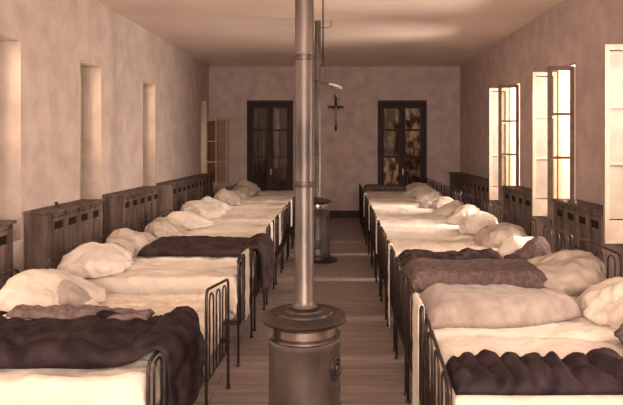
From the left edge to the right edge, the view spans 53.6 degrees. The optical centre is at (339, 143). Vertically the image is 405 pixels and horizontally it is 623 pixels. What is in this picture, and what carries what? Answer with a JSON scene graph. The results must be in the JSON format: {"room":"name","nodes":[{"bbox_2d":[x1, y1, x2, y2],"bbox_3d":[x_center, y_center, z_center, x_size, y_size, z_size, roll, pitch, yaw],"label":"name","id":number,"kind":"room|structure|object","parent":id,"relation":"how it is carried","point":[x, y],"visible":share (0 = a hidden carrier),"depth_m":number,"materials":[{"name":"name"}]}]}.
{"room":"dormitory","nodes":[
{"label":"dormitory","id":0,"kind":"room"},
{"bbox_2d":[0,0,208,275],"bbox_3d":[-3.280,-0.050,5.850,0.300,3.600,17.700,0,0,0],"label":"wall","id":1,"kind":"structure","parent":0,"point":[146,99],"depth_m":7.91,"materials":[{"name":"paint"}]},
{"bbox_2d":[80,66,102,216],"bbox_3d":[-3.265,-0.030,7.730,0.330,1.960,0.660,0,0,0],"label":"window","id":2,"kind":"structure","parent":1,"relation":"in","point":[81,67],"depth_m":8.02,"materials":[{"name":"paint"}]},
{"bbox_2d":[206,118,227,188],"bbox_3d":[-3.025,0.020,14.135,0.810,2.060,0.570,0,0,0],"label":"window","id":3,"kind":"structure","parent":1,"relation":"in","point":[216,185],"depth_m":14.35,"materials":[{"name":"paint"}]},
{"bbox_2d":[193,217,430,404],"bbox_3d":[-0.180,1.800,5.950,6.500,0.100,17.900,0,0,0],"label":"floor","id":4,"kind":"structure","parent":0,"point":[370,374],"depth_m":5.56,"materials":[{"name":"wood"}]},
{"bbox_2d":[0,220,16,289],"bbox_3d":[-2.978,1.208,4.580,0.285,1.085,1.630,0,0,0],"label":"base cabinet","id":5,"kind":"object","parent":4,"relation":"on","point":[6,226],"visible":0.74,"depth_m":5.29,"materials":[{"name":"brown wood"}]},
{"bbox_2d":[24,199,104,270],"bbox_3d":[-2.978,1.208,6.740,0.285,1.085,1.350,0,0,0],"label":"base cabinet","id":6,"kind":"object","parent":4,"relation":"on","point":[49,230],"visible":0.52,"depth_m":6.29,"materials":[{"name":"brown wood"}]},
{"bbox_2d":[0,268,230,404],"bbox_3d":[-1.550,1.311,4.040,1.536,0.879,0.756,0,0,0],"label":"bed","id":7,"kind":"object","parent":4,"relation":"on","point":[217,339],"visible":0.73,"depth_m":4.09,"materials":[{"name":"metal"}]},
{"bbox_2d":[99,291,224,346],"bbox_3d":[-1.503,1.204,4.040,1.399,0.317,0.834,0,0,0],"label":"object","id":8,"kind":"object","parent":7,"relation":"on","point":[161,304],"visible":0.28,"depth_m":4.15,"materials":[{"name":"fabric"}]},
{"bbox_2d":[0,269,105,311],"bbox_3d":[-1.870,0.940,4.037,0.562,0.251,0.844,0,0,0],"label":"pillow","id":9,"kind":"object","parent":8,"relation":"on","point":[32,287],"visible":0.44,"depth_m":3.84,"materials":[{"name":"white fabric"}]},
{"bbox_2d":[57,279,92,305],"bbox_3d":[-1.671,0.936,3.903,0.254,0.167,0.271,0,0,0],"label":"folded nightcap","id":10,"kind":"object","parent":9,"relation":"on","point":[69,292],"visible":0.68,"depth_m":3.80,"materials":[{"name":"fabric"}]},
{"bbox_2d":[103,186,160,242],"bbox_3d":[-2.978,1.208,8.920,0.285,1.085,1.670,0,0,0],"label":"base cabinet","id":11,"kind":"object","parent":4,"relation":"on","point":[123,208],"visible":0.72,"depth_m":8.44,"materials":[{"name":"brown wood"}]},
{"bbox_2d":[46,242,252,366],"bbox_3d":[-1.550,1.315,5.200,1.536,0.870,0.756,0,0,0],"label":"bed","id":12,"kind":"object","parent":4,"relation":"on","point":[238,322],"visible":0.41,"depth_m":4.93,"materials":[{"name":"metal"}]},
{"bbox_2d":[85,260,249,317],"bbox_3d":[-1.503,1.199,5.199,1.400,0.322,0.830,0,0,0],"label":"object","id":13,"kind":"object","parent":12,"relation":"on","point":[155,277],"visible":0.59,"depth_m":4.84,"materials":[{"name":"white fabric"}]},
{"bbox_2d":[57,242,133,278],"bbox_3d":[-2.055,0.954,5.209,0.544,0.224,0.803,0,0,0],"label":"pillow","id":14,"kind":"object","parent":13,"relation":"on","point":[91,259],"visible":0.96,"depth_m":4.98,"materials":[{"name":"white fabric"}]},
{"bbox_2d":[237,254,244,320],"bbox_3d":[-0.800,1.153,4.960,0.047,0.510,0.141,0,0,0],"label":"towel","id":15,"kind":"object","parent":12,"relation":"hanging from","point":[242,255],"visible":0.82,"depth_m":4.93,"materials":[{"name":"fabric"}]},
{"bbox_2d":[241,249,249,320],"bbox_3d":[-0.799,1.183,5.200,0.048,0.571,0.202,0,0,0],"label":"towel","id":16,"kind":"object","parent":12,"relation":"hanging from","point":[246,252],"visible":0.87,"depth_m":5.18,"materials":[{"name":"fabric"}]},
{"bbox_2d":[146,350,168,404],"bbox_3d":[-1.620,1.315,3.150,1.536,0.870,0.756,0,0,0],"label":"bed","id":17,"kind":"object","parent":4,"relation":"on","point":[164,396],"visible":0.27,"depth_m":2.89,"materials":[{"name":"metal"}]},
{"bbox_2d":[0,350,168,404],"bbox_3d":[-1.572,1.254,3.147,1.398,0.423,0.838,0,0,0],"label":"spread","id":18,"kind":"object","parent":17,"relation":"on","point":[126,384],"visible":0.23,"depth_m":2.78,"materials":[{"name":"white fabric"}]},
{"bbox_2d":[0,306,205,404],"bbox_3d":[-1.506,1.144,3.200,1.548,0.492,0.679,0,0,0],"label":"quilt","id":19,"kind":"object","parent":18,"relation":"on","point":[88,341],"visible":0.98,"depth_m":3.00,"materials":[{"name":"fabric"}]},
{"bbox_2d":[6,304,154,319],"bbox_3d":[-1.450,0.936,3.450,0.780,0.068,0.160,0,0,0],"label":"blanket","id":20,"kind":"object","parent":19,"relation":"on","point":[66,311],"visible":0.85,"depth_m":3.40,"materials":[{"name":"fabric"}]},
{"bbox_2d":[94,228,265,330],"bbox_3d":[-1.550,1.315,6.120,1.536,0.870,0.756,0,0,0],"label":"bed","id":21,"kind":"object","parent":4,"relation":"on","point":[257,270],"visible":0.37,"depth_m":5.86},
{"bbox_2d":[132,249,259,275],"bbox_3d":[-1.502,1.204,6.118,1.400,0.324,0.839,0,0,0],"label":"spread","id":22,"kind":"object","parent":21,"relation":"on","point":[221,259],"visible":0.19,"depth_m":5.76,"materials":[{"name":"white fabric"}]},
{"bbox_2d":[106,228,155,256],"bbox_3d":[-2.084,0.945,6.090,0.497,0.242,0.825,0,0,0],"label":"pillow","id":23,"kind":"object","parent":22,"relation":"on","point":[133,241],"visible":0.56,"depth_m":5.93,"materials":[{"name":"fabric"}]},
{"bbox_2d":[137,233,274,292],"bbox_3d":[-1.286,1.167,6.120,1.249,0.506,0.728,0,0,0],"label":"quilt","id":24,"kind":"object","parent":21,"relation":"on","point":[171,245],"visible":0.98,"depth_m":5.85,"materials":[{"name":"fabric"}]},
{"bbox_2d":[157,174,213,216],"bbox_3d":[-2.978,1.208,12.150,0.285,1.085,3.390,0,0,0],"label":"base cabinet","id":25,"kind":"object","parent":4,"relation":"on","point":[174,193],"visible":0.48,"depth_m":11.21,"materials":[{"name":"brown wood"}]},
{"bbox_2d":[128,217,274,304],"bbox_3d":[-1.550,1.315,7.070,1.536,0.870,0.756,0,0,0],"label":"bed","id":26,"kind":"object","parent":4,"relation":"on","point":[130,225],"visible":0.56,"depth_m":7.12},
{"bbox_2d":[184,232,270,236],"bbox_3d":[-1.502,1.206,7.071,1.398,0.326,0.837,0,0,0],"label":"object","id":27,"kind":"object","parent":26,"relation":"on","point":[233,234],"visible":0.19,"depth_m":7.21,"materials":[{"name":"white fabric"}]},
{"bbox_2d":[144,217,187,239],"bbox_3d":[-2.009,0.960,7.078,0.449,0.212,0.662,0,0,0],"label":"pillow","id":28,"kind":"object","parent":27,"relation":"on","point":[160,227],"visible":0.75,"depth_m":6.91,"materials":[{"name":"fabric"}]},
{"bbox_2d":[155,209,282,284],"bbox_3d":[-1.550,1.315,8.020,1.536,0.870,0.756,0,0,0],"label":"bed","id":29,"kind":"object","parent":4,"relation":"on","point":[278,248],"visible":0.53,"depth_m":7.86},
{"bbox_2d":[186,221,270,233],"bbox_3d":[-1.503,1.202,8.018,1.398,0.329,0.827,0,0,0],"label":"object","id":30,"kind":"object","parent":29,"relation":"on","point":[256,226],"visible":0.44,"depth_m":7.80,"materials":[{"name":"white fabric"}]},
{"bbox_2d":[165,211,214,228],"bbox_3d":[-1.968,0.971,8.004,0.672,0.190,0.701,0,0,0],"label":"pillow","id":31,"kind":"object","parent":30,"relation":"on","point":[184,219],"visible":0.86,"depth_m":7.86,"materials":[{"name":"white fabric"}]},
{"bbox_2d":[175,204,287,268],"bbox_3d":[-1.550,1.315,8.970,1.536,0.870,0.756,0,0,0],"label":"bed","id":32,"kind":"object","parent":4,"relation":"on","point":[284,213],"visible":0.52,"depth_m":8.82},
{"bbox_2d":[209,213,275,222],"bbox_3d":[-1.503,1.208,8.968,1.398,0.321,0.831,0,0,0],"label":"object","id":33,"kind":"object","parent":32,"relation":"on","point":[236,217],"visible":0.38,"depth_m":8.86,"materials":[{"name":"white fabric"}]},
{"bbox_2d":[180,200,225,218],"bbox_3d":[-2.021,0.944,8.983,0.603,0.244,0.686,0,0,21],"label":"pillow","id":34,"kind":"object","parent":33,"relation":"on","point":[209,210],"visible":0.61,"depth_m":8.84,"materials":[{"name":"white fabric"}]},
{"bbox_2d":[192,197,292,256],"bbox_3d":[-1.550,1.315,9.920,1.536,0.870,0.756,0,0,0],"label":"bed","id":35,"kind":"object","parent":4,"relation":"on","point":[290,228],"visible":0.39,"depth_m":9.87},
{"bbox_2d":[225,206,286,214],"bbox_3d":[-1.503,1.197,9.920,1.403,0.326,0.836,0,0,0],"label":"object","id":36,"kind":"object","parent":35,"relation":"on","point":[247,210],"visible":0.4,"depth_m":9.76,"materials":[{"name":"white fabric"}]},
{"bbox_2d":[201,196,232,210],"bbox_3d":[-2.030,0.953,9.910,0.548,0.227,0.632,0,0,0],"label":"pillow","id":37,"kind":"object","parent":36,"relation":"on","point":[220,204],"visible":0.48,"depth_m":9.75,"materials":[{"name":"white fabric"}]},
{"bbox_2d":[205,192,294,246],"bbox_3d":[-1.550,1.315,10.870,1.536,0.870,0.756,0,0,0],"label":"bed","id":38,"kind":"object","parent":4,"relation":"on","point":[213,192],"visible":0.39,"depth_m":10.52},
{"bbox_2d":[231,202,287,207],"bbox_3d":[-1.503,1.209,10.870,1.398,0.321,0.838,0,0,0],"label":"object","id":39,"kind":"object","parent":38,"relation":"on","point":[263,204],"visible":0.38,"depth_m":10.73,"materials":[{"name":"white fabric"}]},
{"bbox_2d":[214,188,243,205],"bbox_3d":[-1.974,0.927,10.861,0.512,0.278,0.621,0,0,0],"label":"pillow","id":40,"kind":"object","parent":39,"relation":"on","point":[223,195],"visible":0.78,"depth_m":10.71,"materials":[{"name":"fabric"}]},
{"bbox_2d":[260,303,347,404],"bbox_3d":[-0.178,1.282,3.070,0.600,0.935,0.600,0,0,0],"label":"stove","id":41,"kind":"object","parent":4,"relation":"on","point":[304,345],"visible":0.88,"depth_m":2.92,"materials":[{"name":"metal"}]},
{"bbox_2d":[291,0,317,309],"bbox_3d":[-0.178,-0.518,3.070,0.134,2.663,0.134,0,0,0],"label":"pipe","id":42,"kind":"object","parent":41,"relation":"on","point":[304,57],"visible":1,"depth_m":3.03,"materials":[{"name":"metal"}]},
{"bbox_2d":[314,198,337,263],"bbox_3d":[-0.335,1.282,9.250,0.600,0.935,0.600,0,0,0],"label":"stove","id":43,"kind":"object","parent":4,"relation":"on","point":[322,255],"visible":0.75,"depth_m":9.09,"materials":[{"name":"metal"}]},
{"bbox_2d":[314,20,321,197],"bbox_3d":[-0.335,-0.518,9.250,0.132,2.663,0.132,0,0,0],"label":"pipe","id":44,"kind":"object","parent":43,"relation":"on","point":[317,153],"visible":0.89,"depth_m":9.21,"materials":[{"name":"metal"}]},
{"bbox_2d":[359,177,427,221],"bbox_3d":[1.210,1.255,14.100,1.536,0.990,0.756,0,0,0],"label":"bed","id":45,"kind":"object","parent":4,"relation":"on","point":[424,179],"visible":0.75,"depth_m":14.04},
{"bbox_2d":[363,189,406,192],"bbox_3d":[1.162,1.207,14.099,1.396,0.330,0.827,0,0,0],"label":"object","id":46,"kind":"object","parent":45,"relation":"on","point":[365,191],"visible":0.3,"depth_m":13.87,"materials":[{"name":"fabric"}]},
{"bbox_2d":[364,184,405,189],"bbox_3d":[1.030,0.990,14.180,0.960,0.121,0.491,0,0,0],"label":"blanket","id":47,"kind":"object","parent":46,"relation":"on","point":[367,186],"visible":1,"depth_m":13.96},
{"bbox_2d":[360,179,434,227],"bbox_3d":[1.210,1.255,13.150,1.536,0.990,0.756,0,0,0],"label":"bed","id":48,"kind":"object","parent":4,"relation":"on","point":[431,184],"visible":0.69,"depth_m":13.09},
{"bbox_2d":[366,192,410,196],"bbox_3d":[1.163,1.202,13.147,1.399,0.333,0.830,0,0,0],"label":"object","id":49,"kind":"object","parent":48,"relation":"on","point":[367,193],"visible":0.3,"depth_m":12.99,"materials":[{"name":"white fabric"}]},
{"bbox_2d":[362,181,441,234],"bbox_3d":[1.210,1.255,12.200,1.536,0.990,0.756,0,0,0],"label":"bed","id":50,"kind":"object","parent":4,"relation":"on","point":[437,185],"visible":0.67,"depth_m":12.20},
{"bbox_2d":[367,195,415,200],"bbox_3d":[1.162,1.196,12.198,1.397,0.324,0.827,0,0,0],"label":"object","id":51,"kind":"object","parent":50,"relation":"on","point":[388,197],"visible":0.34,"depth_m":11.95,"materials":[{"name":"white fabric"}]},
{"bbox_2d":[411,186,435,197],"bbox_3d":[1.680,0.951,12.223,0.478,0.229,0.752,0,0,-9],"label":"pillow","id":52,"kind":"object","parent":51,"relation":"on","point":[420,190],"visible":0.48,"depth_m":12.08,"materials":[{"name":"white fabric"}]},
{"bbox_2d":[363,185,450,242],"bbox_3d":[1.210,1.255,11.250,1.536,0.990,0.756,0,0,0],"label":"bed","id":53,"kind":"object","parent":4,"relation":"on","point":[446,192],"visible":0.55,"depth_m":11.10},
{"bbox_2d":[369,200,420,205],"bbox_3d":[1.163,1.206,11.247,1.403,0.325,0.829,0,0,0],"label":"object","id":54,"kind":"object","parent":53,"relation":"on","point":[391,202],"visible":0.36,"depth_m":11.22,"materials":[{"name":"white fabric"}]},
{"bbox_2d":[416,191,442,202],"bbox_3d":[1.633,0.960,11.249,0.534,0.211,0.627,0,0,0],"label":"pillow","id":55,"kind":"object","parent":54,"relation":"on","point":[421,198],"visible":0.57,"depth_m":11.01,"materials":[{"name":"white fabric"}]},
{"bbox_2d":[366,188,461,251],"bbox_3d":[1.210,1.255,10.300,1.536,0.990,0.756,0,0,0],"label":"bed","id":56,"kind":"object","parent":4,"relation":"on","point":[456,193],"visible":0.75,"depth_m":10.24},
{"bbox_2d":[370,204,433,211],"bbox_3d":[1.163,1.195,10.301,1.398,0.318,0.830,0,0,0],"label":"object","id":57,"kind":"object","parent":56,"relation":"on","point":[384,207],"visible":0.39,"depth_m":10.06,"materials":[{"name":"white fabric"}]},
{"bbox_2d":[418,196,452,208],"bbox_3d":[1.636,0.973,10.287,0.603,0.186,0.644,0,0,-20],"label":"pillow","id":58,"kind":"object","parent":57,"relation":"on","point":[436,203],"visible":0.75,"depth_m":10.15,"materials":[{"name":"fabric"}]},
{"bbox_2d":[405,280,430,404],"bbox_3d":[1.210,1.255,3.800,1.536,0.990,0.756,0,0,0],"label":"bed","id":59,"kind":"object","parent":4,"relation":"on","point":[409,291],"visible":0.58,"depth_m":3.83,"materials":[{"name":"metal"}]},
{"bbox_2d":[412,292,424,404],"bbox_3d":[0.458,1.272,3.600,0.047,0.751,0.286,0,0,0],"label":"towel","id":60,"kind":"object","parent":59,"relation":"hanging from","point":[417,302],"visible":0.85,"depth_m":3.57,"materials":[{"name":"white fabric"}]},
{"bbox_2d":[410,309,617,381],"bbox_3d":[1.163,1.198,3.797,1.399,0.324,0.830,0,0,0],"label":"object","id":61,"kind":"object","parent":59,"relation":"on","point":[580,327],"visible":0.14,"depth_m":3.48,"materials":[{"name":"white fabric"}]},
{"bbox_2d":[419,283,582,328],"bbox_3d":[1.000,0.975,3.800,0.980,0.161,0.588,0,0,0],"label":"duvet","id":62,"kind":"object","parent":61,"relation":"on","point":[493,306],"visible":0.98,"depth_m":3.61,"materials":[{"name":"fabric"}]},
{"bbox_2d":[575,277,622,328],"bbox_3d":[1.692,0.954,3.786,0.464,0.225,0.782,0,0,0],"label":"pillow","id":63,"kind":"object","parent":61,"relation":"on","point":[601,303],"visible":0.94,"depth_m":3.68,"materials":[{"name":"white fabric"}]},
{"bbox_2d":[368,193,474,263],"bbox_3d":[1.210,1.255,9.350,1.536,0.990,0.756,0,0,0],"label":"bed","id":64,"kind":"object","parent":4,"relation":"on","point":[465,197],"visible":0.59,"depth_m":9.20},
{"bbox_2d":[373,211,447,219],"bbox_3d":[1.163,1.205,9.348,1.399,0.329,0.830,0,0,0],"label":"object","id":65,"kind":"object","parent":64,"relation":"on","point":[401,215],"visible":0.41,"depth_m":9.06,"materials":[{"name":"white fabric"}]},
{"bbox_2d":[432,200,463,216],"bbox_3d":[1.656,0.956,9.317,0.532,0.220,0.754,0,0,0],"label":"pillow","id":66,"kind":"object","parent":65,"relation":"on","point":[448,209],"visible":0.79,"depth_m":9.07,"materials":[{"name":"white fabric"}]},
{"bbox_2d":[371,198,490,277],"bbox_3d":[1.210,1.255,8.400,1.536,0.990,0.756,0,0,0],"label":"bed","id":67,"kind":"object","parent":4,"relation":"on","point":[489,206],"visible":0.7,"depth_m":8.36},
{"bbox_2d":[380,219,458,228],"bbox_3d":[1.163,1.196,8.400,1.398,0.331,0.830,0,0,0],"label":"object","id":68,"kind":"object","parent":67,"relation":"on","point":[390,223],"visible":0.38,"depth_m":8.24,"materials":[{"name":"white fabric"}]},
{"bbox_2d":[445,204,479,224],"bbox_3d":[1.661,0.944,8.388,0.474,0.243,0.649,0,0,20],"label":"pillow","id":69,"kind":"object","parent":68,"relation":"on","point":[462,211],"visible":0.65,"depth_m":8.17,"materials":[{"name":"white fabric"}]},
{"bbox_2d":[424,316,451,404],"bbox_3d":[1.210,1.255,2.930,1.536,0.990,0.756,0,0,0],"label":"bed","id":70,"kind":"object","parent":4,"relation":"on","point":[437,399],"visible":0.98,"depth_m":2.99,"materials":[{"name":"metal"}]},
{"bbox_2d":[430,336,622,404],"bbox_3d":[1.163,1.242,2.925,1.398,0.468,0.838,0,0,0],"label":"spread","id":71,"kind":"object","parent":70,"relation":"on","point":[456,346],"visible":0.39,"depth_m":3.05,"materials":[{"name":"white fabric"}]},
{"bbox_2d":[446,347,622,395],"bbox_3d":[1.202,0.971,2.675,1.455,0.118,0.315,0,0,0],"label":"quilt","id":72,"kind":"object","parent":71,"relation":"on","point":[599,371],"visible":0.99,"depth_m":2.57,"materials":[{"name":"fabric"}]},
{"bbox_2d":[375,204,510,295],"bbox_3d":[1.210,1.255,7.450,1.536,0.990,0.756,0,0,0],"label":"bed","id":73,"kind":"object","parent":4,"relation":"on","point":[377,256],"visible":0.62,"depth_m":7.42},
{"bbox_2d":[383,227,475,240],"bbox_3d":[1.163,1.194,7.450,1.398,0.322,0.830,0,0,0],"label":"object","id":74,"kind":"object","parent":73,"relation":"on","point":[432,233],"visible":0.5,"depth_m":7.24,"materials":[{"name":"white fabric"}]},
{"bbox_2d":[458,211,498,234],"bbox_3d":[1.687,0.942,7.459,0.490,0.248,0.725,0,0,25],"label":"pillow","id":75,"kind":"object","parent":74,"relation":"on","point":[472,224],"visible":0.75,"depth_m":7.25,"materials":[{"name":"white fabric"}]},
{"bbox_2d":[380,213,536,319],"bbox_3d":[1.210,1.255,6.500,1.536,0.990,0.756,0,0,0],"label":"bed","id":76,"kind":"object","parent":4,"relation":"on","point":[383,240],"visible":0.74,"depth_m":6.44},
{"bbox_2d":[387,238,497,255],"bbox_3d":[1.162,1.198,6.499,1.397,0.329,0.829,0,0,0],"label":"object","id":77,"kind":"object","parent":76,"relation":"on","point":[399,244],"visible":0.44,"depth_m":6.42,"materials":[{"name":"fabric"}]},
{"bbox_2d":[475,222,527,247],"bbox_3d":[1.711,0.950,6.476,0.532,0.232,0.706,0,0,0],"label":"pillow","id":78,"kind":"object","parent":77,"relation":"on","point":[493,236],"visible":0.73,"depth_m":6.28,"materials":[{"name":"fabric"}]},
{"bbox_2d":[448,172,502,222],"bbox_3d":[2.717,1.208,12.625,0.285,1.085,3.980,0,0,0],"label":"base cabinet","id":79,"kind":"object","parent":4,"relation":"on","point":[477,186],"visible":0.47,"depth_m":11.94,"materials":[{"name":"brown wood"}]},
{"bbox_2d":[386,224,572,351],"bbox_3d":[1.210,1.255,5.550,1.536,0.990,0.756,0,0,0],"label":"bed","id":80,"kind":"object","parent":4,"relation":"on","point":[392,255],"visible":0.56,"depth_m":5.48,"materials":[{"name":"metal"}]},
{"bbox_2d":[388,243,393,327],"bbox_3d":[0.458,1.272,5.550,0.048,0.751,0.121,0,0,0],"label":"towel","id":81,"kind":"object","parent":80,"relation":"hanging from","point":[389,244],"visible":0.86,"depth_m":5.51,"materials":[{"name":"white fabric"}]},
{"bbox_3d":[1.163,1.203,5.546,1.398,0.326,0.829,0,0,0],"label":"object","id":82,"kind":"object","parent":80,"relation":"on","visible":0},
{"bbox_2d":[398,247,503,265],"bbox_3d":[0.970,0.986,5.390,0.920,0.132,0.347,0,0,0],"label":"quilt","id":83,"kind":"object","parent":82,"relation":"on","point":[405,256],"visible":0.51,"depth_m":5.30,"materials":[{"name":"fabric"}]},
{"bbox_2d":[497,236,533,256],"bbox_3d":[1.691,0.958,5.752,0.488,0.215,0.329,0,0,0],"label":"pillow","id":84,"kind":"object","parent":82,"relation":"on","point":[513,243],"visible":0.37,"depth_m":5.65,"materials":[{"name":"white fabric"}]},
{"bbox_2d":[511,236,550,260],"bbox_3d":[1.675,0.939,5.425,0.381,0.254,0.404,0,0,0],"label":"pillow","id":85,"kind":"object","parent":82,"relation":"on","point":[537,246],"visible":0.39,"depth_m":5.33,"materials":[{"name":"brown fabric"}]},
{"bbox_2d":[394,238,621,395],"bbox_3d":[1.210,1.255,4.650,1.536,0.990,0.756,0,0,0],"label":"bed","id":86,"kind":"object","parent":4,"relation":"on","point":[400,281],"visible":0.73,"depth_m":4.58,"materials":[{"name":"metal"}]},
{"bbox_2d":[410,291,578,337],"bbox_3d":[1.162,1.206,4.649,1.399,0.340,0.832,0,0,0],"label":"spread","id":87,"kind":"object","parent":86,"relation":"on","point":[574,297],"visible":0.02,"depth_m":4.32,"materials":[{"name":"white fabric"}]},
{"bbox_2d":[402,257,547,290],"bbox_3d":[1.025,0.972,4.650,1.070,0.158,0.650,0,0,0],"label":"blanket","id":88,"kind":"object","parent":87,"relation":"on","point":[422,273],"visible":0.8,"depth_m":4.41,"materials":[{"name":"fabric"}]},
{"bbox_2d":[527,250,606,295],"bbox_3d":[1.671,0.935,4.662,0.729,0.262,0.814,0,0,0],"label":"pillow","id":89,"kind":"object","parent":87,"relation":"on","point":[569,272],"visible":0.63,"depth_m":4.41,"materials":[{"name":"fabric"}]},
{"bbox_2d":[501,186,550,247],"bbox_3d":[2.717,1.208,9.060,0.285,1.085,1.510,0,0,0],"label":"base cabinet","id":90,"kind":"object","parent":4,"relation":"on","point":[518,199],"visible":0.48,"depth_m":8.76,"materials":[{"name":"brown wood"}]},
{"bbox_2d":[551,199,622,277],"bbox_3d":[2.717,1.208,6.790,0.285,1.085,1.410,0,0,0],"label":"base cabinet","id":91,"kind":"object","parent":4,"relation":"on","point":[580,218],"visible":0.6,"depth_m":6.60,"materials":[{"name":"brown wood"}]},
{"bbox_3d":[-1.550,1.315,12.770,1.536,0.870,0.756,0,0,0],"label":"bed","id":92,"kind":"object","parent":4,"relation":"on","visible":0},
{"bbox_2d":[249,194,294,197],"bbox_3d":[-1.503,1.210,12.773,1.399,0.323,0.835,0,0,0],"label":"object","id":93,"kind":"object","parent":92,"relation":"on","point":[257,195],"visible":0.27,"depth_m":12.62,"materials":[{"name":"white fabric"}]},
{"bbox_2d":[232,185,257,195],"bbox_3d":[-1.979,0.959,12.774,0.520,0.213,0.725,0,0,0],"label":"pillow","id":94,"kind":"object","parent":93,"relation":"on","point":[248,191],"visible":0.68,"depth_m":12.55,"materials":[{"name":"fabric"}]},
{"bbox_3d":[-1.550,1.315,11.820,1.536,0.870,0.756,0,0,0],"label":"bed","id":95,"kind":"object","parent":4,"relation":"on","visible":0},
{"bbox_2d":[241,197,292,203],"bbox_3d":[-1.503,1.202,11.817,1.398,0.334,0.833,0,0,0],"label":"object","id":96,"kind":"object","parent":95,"relation":"on","point":[250,199],"visible":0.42,"depth_m":11.53,"materials":[{"name":"white fabric"}]},
{"bbox_2d":[97,0,562,66],"bbox_3d":[-0.180,-1.910,5.950,6.500,0.120,17.900,0,0,0],"label":"ceiling","id":97,"kind":"structure","parent":0,"point":[217,33],"depth_m":9.77,"materials":[{"name":"paint"}]},
{"bbox_2d":[320,0,341,96],"bbox_3d":[-0.079,-1.115,5.000,0.199,1.470,0.123,0,0,0],"label":"hanging lamp","id":98,"kind":"object","parent":97,"relation":"hanging from","point":[333,86],"visible":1,"depth_m":5.00,"materials":[{"name":"black metal"}]},
{"bbox_2d":[209,67,459,210],"bbox_3d":[-0.180,-0.050,14.800,6.500,3.600,0.200,0,0,0],"label":"wall","id":99,"kind":"structure","parent":0,"point":[349,154],"depth_m":14.70,"materials":[{"name":"paint"}]},
{"bbox_2d":[247,100,292,190],"bbox_3d":[-1.670,0.355,14.723,1.100,2.790,0.153,0,0,0],"label":"door","id":100,"kind":"structure","parent":99,"relation":"in","point":[269,122],"depth_m":14.72,"materials":[{"name":"brown wood"}]},
{"bbox_2d":[254,109,266,128],"bbox_3d":[-1.909,-0.605,14.753,0.323,0.490,0.030,0,0,0],"label":"glass pane","id":101,"kind":"object","parent":100,"relation":"hanging from","point":[260,115],"depth_m":14.76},
{"bbox_2d":[254,131,266,155],"bbox_3d":[-1.909,-0.015,14.753,0.323,0.590,0.030,0,0,0],"label":"glass pane","id":102,"kind":"object","parent":100,"relation":"hanging from","point":[260,137],"depth_m":14.76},
{"bbox_2d":[254,158,266,184],"bbox_3d":[-1.909,0.655,14.753,0.323,0.650,0.030,0,0,0],"label":"glass pane","id":103,"kind":"object","parent":100,"relation":"hanging from","point":[260,164],"depth_m":14.76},
{"bbox_2d":[274,109,286,128],"bbox_3d":[-1.431,-0.605,14.753,0.323,0.490,0.030,0,0,0],"label":"glass pane","id":104,"kind":"object","parent":100,"relation":"hanging from","point":[280,115],"depth_m":14.76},
{"bbox_2d":[274,131,286,155],"bbox_3d":[-1.431,-0.015,14.753,0.323,0.590,0.030,0,0,0],"label":"glass pane","id":105,"kind":"object","parent":100,"relation":"hanging from","point":[280,137],"depth_m":14.76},
{"bbox_2d":[274,158,286,184],"bbox_3d":[-1.431,0.655,14.753,0.323,0.650,0.030,0,0,0],"label":"glass pane","id":106,"kind":"object","parent":100,"relation":"hanging from","point":[280,164],"depth_m":14.76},
{"bbox_2d":[329,211,361,216],"bbox_3d":[-0.130,1.670,14.687,6.000,0.160,0.026,0,0,0],"label":"baseboard","id":107,"kind":"structure","parent":99,"relation":"attached to","point":[331,213],"depth_m":14.68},
{"bbox_2d":[378,100,426,186],"bbox_3d":[1.485,0.355,14.723,1.170,2.790,0.153,0,0,0],"label":"door","id":108,"kind":"structure","parent":99,"relation":"in","point":[402,124],"depth_m":14.74,"materials":[{"name":"brown wood"}]},
{"bbox_2d":[384,109,398,128],"bbox_3d":[1.228,-0.605,14.753,0.358,0.490,0.030,0,0,0],"label":"glass pane","id":109,"kind":"object","parent":108,"relation":"hanging from","point":[391,116],"depth_m":14.76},
{"bbox_2d":[384,131,398,155],"bbox_3d":[1.228,-0.015,14.753,0.358,0.590,0.030,0,0,0],"label":"lace curtain","id":110,"kind":"object","parent":108,"relation":"hanging from","point":[391,138],"depth_m":14.76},
{"bbox_2d":[384,158,398,184],"bbox_3d":[1.228,0.655,14.753,0.358,0.650,0.030,0,0,0],"label":"lace curtain","id":111,"kind":"object","parent":108,"relation":"hanging from","point":[391,165],"depth_m":14.76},
{"bbox_2d":[405,109,419,128],"bbox_3d":[1.742,-0.605,14.753,0.358,0.490,0.030,0,0,0],"label":"lace curtain","id":112,"kind":"object","parent":108,"relation":"hanging from","point":[412,116],"depth_m":14.75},
{"bbox_2d":[405,131,419,155],"bbox_3d":[1.742,-0.015,14.753,0.358,0.590,0.030,0,0,0],"label":"lace curtain","id":113,"kind":"object","parent":108,"relation":"hanging from","point":[412,138],"depth_m":14.75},
{"bbox_2d":[405,158,419,184],"bbox_3d":[1.742,0.655,14.753,0.358,0.650,0.030,0,0,0],"label":"lace curtain","id":114,"kind":"object","parent":108,"relation":"hanging from","point":[412,165],"depth_m":14.76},
{"bbox_2d":[460,0,622,252],"bbox_3d":[2.970,-0.050,5.850,0.200,3.600,17.700,0,0,0],"label":"wall","id":115,"kind":"structure","parent":0,"point":[570,31],"depth_m":8.15,"materials":[{"name":"paint"}]},
{"bbox_2d":[489,81,519,201],"bbox_3d":[2.829,-0.030,10.150,0.583,1.960,0.660,0,0,0],"label":"window","id":116,"kind":"structure","parent":115,"relation":"in","point":[501,120],"depth_m":10.44,"materials":[{"name":"paint"}]},
{"bbox_2d":[532,62,574,218],"bbox_3d":[2.831,-0.030,7.825,0.578,1.960,0.650,0,0,0],"label":"window","id":117,"kind":"structure","parent":115,"relation":"in","point":[547,157],"depth_m":8.11,"materials":[{"name":"paint"}]},
{"bbox_2d":[604,44,622,243],"bbox_3d":[2.824,-0.030,5.560,0.593,1.960,0.680,0,0,0],"label":"window","id":118,"kind":"structure","parent":115,"relation":"in","point":[613,60],"depth_m":5.88,"materials":[{"name":"paint"}]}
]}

